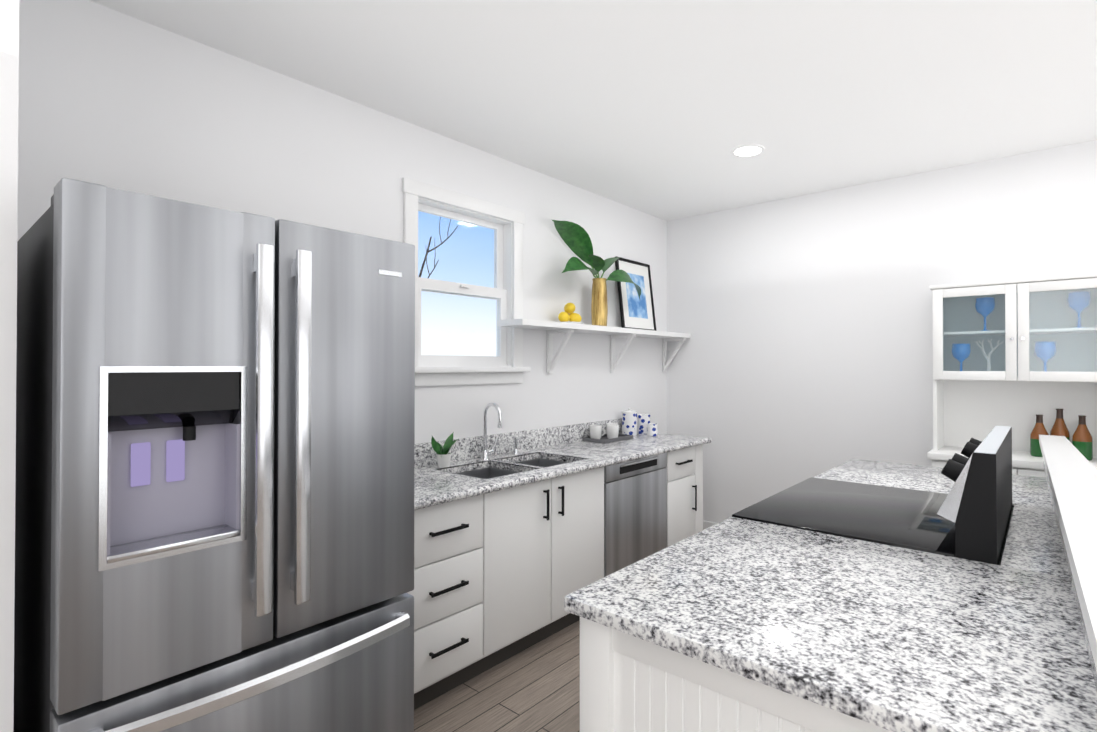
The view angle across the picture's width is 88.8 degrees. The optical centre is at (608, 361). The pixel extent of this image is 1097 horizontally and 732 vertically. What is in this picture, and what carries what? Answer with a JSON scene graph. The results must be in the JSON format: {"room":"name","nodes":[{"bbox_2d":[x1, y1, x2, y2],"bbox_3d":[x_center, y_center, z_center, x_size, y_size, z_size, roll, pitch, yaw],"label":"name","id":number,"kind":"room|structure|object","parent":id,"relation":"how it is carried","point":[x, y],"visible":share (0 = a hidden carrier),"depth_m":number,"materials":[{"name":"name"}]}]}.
{"room":"kitchen","nodes":[
{"label":"kitchen","id":0,"kind":"room"},
{"bbox_2d":[0,0,18,731],"bbox_3d":[-1.612,0.093,1.353,1.060,2.730,0.145,0,-1,38],"label":"wall","id":1,"kind":"structure","parent":0,"point":[9,57],"depth_m":1.07,"materials":[{"name":"white paint"}]},
{"bbox_2d":[17,0,666,443],"bbox_3d":[-1.535,0.101,2.422,0.140,2.730,6.740,0,-1,38],"label":"wall","id":2,"kind":"structure","parent":0,"point":[113,98],"depth_m":2.53,"materials":[{"name":"white paint"}]},
{"bbox_2d":[402,177,530,385],"bbox_3d":[-0.845,-0.411,3.254,0.200,1.087,0.889,0,-1,38],"label":"window","id":3,"kind":"structure","parent":2,"relation":"in","point":[504,365],"depth_m":3.30,"materials":[{"name":"white paint"}]},
{"bbox_2d":[497,319,690,373],"bbox_3d":[0.004,-0.081,4.062,0.247,0.325,1.940,0,-1,38],"label":"shelf","id":4,"kind":"object","parent":2,"relation":"attached to","point":[553,327],"visible":1,"depth_m":3.81,"materials":[{"name":"white paint"}]},
{"bbox_2d":[558,303,582,323],"bbox_3d":[-0.262,-0.322,3.735,0.180,0.149,0.186,0,-1,38],"label":"lemons","id":5,"kind":"object","parent":4,"relation":"on","point":[568,315],"visible":0.9,"depth_m":3.70,"materials":[{"name":"yellow food"}]},
{"bbox_2d":[552,220,640,325],"bbox_3d":[-0.066,-0.580,3.917,0.259,0.669,0.980,0,-1,38],"label":"plant","id":6,"kind":"object","parent":4,"relation":"on","point":[575,237],"visible":0.85,"depth_m":3.89,"materials":[{"name":"green plant"}]},
{"bbox_2d":[615,256,656,330],"bbox_3d":[0.224,-0.528,4.478,0.088,0.573,0.460,0,-1,38],"label":"picture frame","id":7,"kind":"object","parent":4,"relation":"on","point":[636,312],"visible":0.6,"depth_m":4.47,"materials":[{"name":"black"}]},
{"bbox_2d":[414,620,579,731],"bbox_3d":[0.720,1.503,0.636,5.880,0.100,6.740,0,-1,38],"label":"floor","id":8,"kind":"structure","parent":0,"point":[535,687],"depth_m":2.43,"materials":[{"name":"brown wood"}]},
{"bbox_2d":[13,178,414,731],"bbox_3d":[-1.087,0.560,1.554,0.914,1.800,0.740,0,-1,38],"label":"fridge","id":9,"kind":"object","parent":8,"relation":"on","point":[214,475],"visible":1,"depth_m":1.25,"materials":[{"name":"grey metal"}]},
{"bbox_2d":[407,402,711,709],"bbox_3d":[-0.355,0.852,3.256,0.670,1.241,2.780,0,-1,38],"label":"kitchen cabinets","id":10,"kind":"object","parent":8,"relation":"on","point":[519,536],"depth_m":2.85,"materials":[{"name":"white wood"}]},
{"bbox_2d":[431,432,457,467],"bbox_3d":[-0.866,0.468,2.945,0.107,0.179,0.164,0,-1,38],"label":"potted plant","id":11,"kind":"object","parent":10,"relation":"on","point":[443,454],"visible":1,"depth_m":2.94,"materials":[{"name":"green plant"}]},
{"bbox_2d":[583,434,632,442],"bbox_3d":[-0.001,0.553,4.036,0.200,0.024,0.340,0,-1,38],"label":"tray","id":12,"kind":"object","parent":10,"relation":"on","point":[604,439],"visible":0.83,"depth_m":3.96,"materials":[{"name":"grey stone"}]},
{"bbox_2d":[589,425,604,438],"bbox_3d":[-0.086,0.505,3.993,0.094,0.100,0.111,0,-1,38],"label":"cup","id":13,"kind":"object","parent":12,"relation":"on","point":[595,431],"visible":0.88,"depth_m":3.95,"materials":[{"name":"white ceramic"}]},
{"bbox_2d":[606,424,618,438],"bbox_3d":[0.033,0.505,4.016,0.095,0.100,0.104,0,-1,38],"label":"cup","id":14,"kind":"object","parent":12,"relation":"on","point":[612,430],"visible":0.9,"depth_m":3.98,"materials":[{"name":"white ceramic"}]},
{"bbox_2d":[622,408,636,435],"bbox_3d":[0.163,0.464,4.302,0.122,0.207,0.122,0,-1,38],"label":"canister","id":15,"kind":"object","parent":10,"relation":"on","point":[629,421],"visible":0.9,"depth_m":4.25,"materials":[{"name":"white ceramic"}]},
{"bbox_2d":[637,414,650,433],"bbox_3d":[0.276,0.493,4.429,0.120,0.150,0.120,0,-1,38],"label":"canister","id":16,"kind":"object","parent":10,"relation":"on","point":[643,420],"visible":0.81,"depth_m":4.37,"materials":[{"name":"white ceramic"}]},
{"bbox_2d":[647,423,657,435],"bbox_3d":[0.337,0.522,4.279,0.084,0.090,0.084,0,-1,38],"label":"canister","id":17,"kind":"object","parent":10,"relation":"on","point":[652,429],"visible":1,"depth_m":4.24,"materials":[{"name":"white ceramic"}]},
{"bbox_2d":[572,459,1096,731],"bbox_3d":[1.200,0.941,2.024,1.077,1.044,2.732,0,-1,38],"label":"kitchen island","id":18,"kind":"object","parent":8,"relation":"on","point":[732,624],"depth_m":1.19,"materials":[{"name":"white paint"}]},
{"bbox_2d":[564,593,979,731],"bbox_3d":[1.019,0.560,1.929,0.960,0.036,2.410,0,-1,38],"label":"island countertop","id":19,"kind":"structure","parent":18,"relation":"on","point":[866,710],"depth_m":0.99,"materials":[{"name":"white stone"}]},
{"bbox_2d":[1016,435,1096,682],"bbox_3d":[1.522,0.397,1.773,0.264,0.040,2.775,0,-1,38],"label":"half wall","id":20,"kind":"structure","parent":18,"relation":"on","point":[1056,604],"depth_m":1.28,"materials":[{"name":"grey stone"}]},
{"bbox_2d":[732,426,1011,564],"bbox_3d":[0.975,0.856,2.063,0.813,1.214,0.840,0,-1,38],"label":"range","id":21,"kind":"object","parent":8,"relation":"on","point":[968,516],"visible":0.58,"depth_m":1.80,"materials":[{"name":"black glass"}]},
{"bbox_2d":[927,273,1096,477],"bbox_3d":[2.349,0.505,3.190,0.860,1.934,0.436,0,-1,38],"label":"hutch","id":22,"kind":"object","parent":8,"relation":"on","point":[1017,388],"visible":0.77,"depth_m":3.27,"materials":[{"name":"white wood"}]},
{"bbox_2d":[952,344,970,370],"bbox_3d":[2.158,-0.010,3.410,0.100,0.200,0.100,0,-1,38],"label":"goblet","id":23,"kind":"object","parent":22,"relation":"in","point":[961,358],"depth_m":3.38,"materials":[{"name":"blue glass"}]},
{"bbox_2d":[975,297,994,330],"bbox_3d":[2.255,-0.280,3.336,0.100,0.200,0.100,0,-1,38],"label":"goblet","id":24,"kind":"object","parent":22,"relation":"in","point":[988,301],"depth_m":3.30,"materials":[{"name":"blue glass"}]},
{"bbox_2d":[975,339,1002,370],"bbox_3d":[2.285,-0.025,3.349,0.147,0.230,0.060,0,-1,38],"label":"ornament","id":25,"kind":"object","parent":22,"relation":"in","point":[987,357],"depth_m":3.35,"materials":[{"name":"white ceramic"}]},
{"bbox_2d":[1030,414,1048,456],"bbox_3d":[2.449,0.418,3.165,0.086,0.235,0.086,0,-1,38],"label":"bottle","id":26,"kind":"object","parent":22,"relation":"on","point":[1036,432],"visible":0.71,"depth_m":3.15,"materials":[{"name":"green"}]},
{"bbox_2d":[1034,342,1055,370],"bbox_3d":[2.477,-0.011,3.159,0.100,0.200,0.100,0,-1,38],"label":"goblet","id":27,"kind":"object","parent":22,"relation":"in","point":[1039,346],"depth_m":3.13,"materials":[{"name":"blue glass"}]},
{"bbox_2d":[1050,409,1069,440],"bbox_3d":[2.545,0.400,3.141,0.086,0.270,0.086,0,-1,38],"label":"bottle","id":28,"kind":"object","parent":22,"relation":"on","point":[1059,428],"visible":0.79,"depth_m":3.12,"materials":[{"name":"brown"}]},
{"bbox_2d":[1067,291,1090,327],"bbox_3d":[2.593,-0.282,3.070,0.100,0.200,0.100,0,-1,38],"label":"goblet","id":29,"kind":"object","parent":22,"relation":"in","point":[1084,305],"depth_m":3.04,"materials":[{"name":"blue glass"}]},
{"bbox_2d":[1072,415,1092,460],"bbox_3d":[2.595,0.415,3.051,0.086,0.240,0.086,0,-1,38],"label":"bottle","id":30,"kind":"object","parent":22,"relation":"on","point":[1082,441],"visible":0.79,"depth_m":3.02,"materials":[{"name":"green"}]},
{"bbox_2d":[89,0,1096,220],"bbox_3d":[0.720,-1.327,0.658,5.880,0.100,6.740,0,-1,38],"label":"ceiling","id":31,"kind":"structure","parent":0,"point":[661,109],"depth_m":2.48,"materials":[{"name":"white paint"}]},
{"bbox_2d":[731,144,764,157],"bbox_3d":[0.830,-1.254,3.319,0.200,0.006,0.200,0,-1,38],"label":"recessed light","id":32,"kind":"object","parent":31,"relation":"in","point":[749,150],"visible":1,"depth_m":3.31,"materials":[{"name":"white paint"}]},
{"bbox_2d":[667,140,1096,522],"bbox_3d":[2.816,0.107,3.197,5.740,2.730,0.140,0,-1,38],"label":"wall","id":33,"kind":"structure","parent":0,"point":[804,352],"depth_m":4.02,"materials":[{"name":"white paint"}]},
{"bbox_2d":[703,520,716,529],"bbox_3d":[2.713,1.397,3.169,5.600,0.150,0.016,0,-1,38],"label":"baseboard","id":34,"kind":"structure","parent":33,"relation":"attached to","point":[707,524],"depth_m":4.64,"materials":[{"name":"white paint"}]},
{"label":"outside","id":35,"kind":"structure","parent":0,"visible":0},
{"bbox_2d":[418,211,495,355],"bbox_3d":[-2.045,-0.720,4.254,0.001,4.000,5.300,0,-1,38],"label":"sky","id":36,"kind":"structure","parent":35,"point":[458,238],"depth_m":5.09,"materials":[{"name":"blue"}]},
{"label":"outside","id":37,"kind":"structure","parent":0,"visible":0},
{"bbox_2d":[419,217,457,277],"bbox_3d":[-1.635,-0.684,4.057,0.129,1.530,1.365,0,-1,38],"label":"tree","id":38,"kind":"object","parent":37,"point":[425,259],"depth_m":4.41,"materials":[{"name":"grey plant"}]}
]}

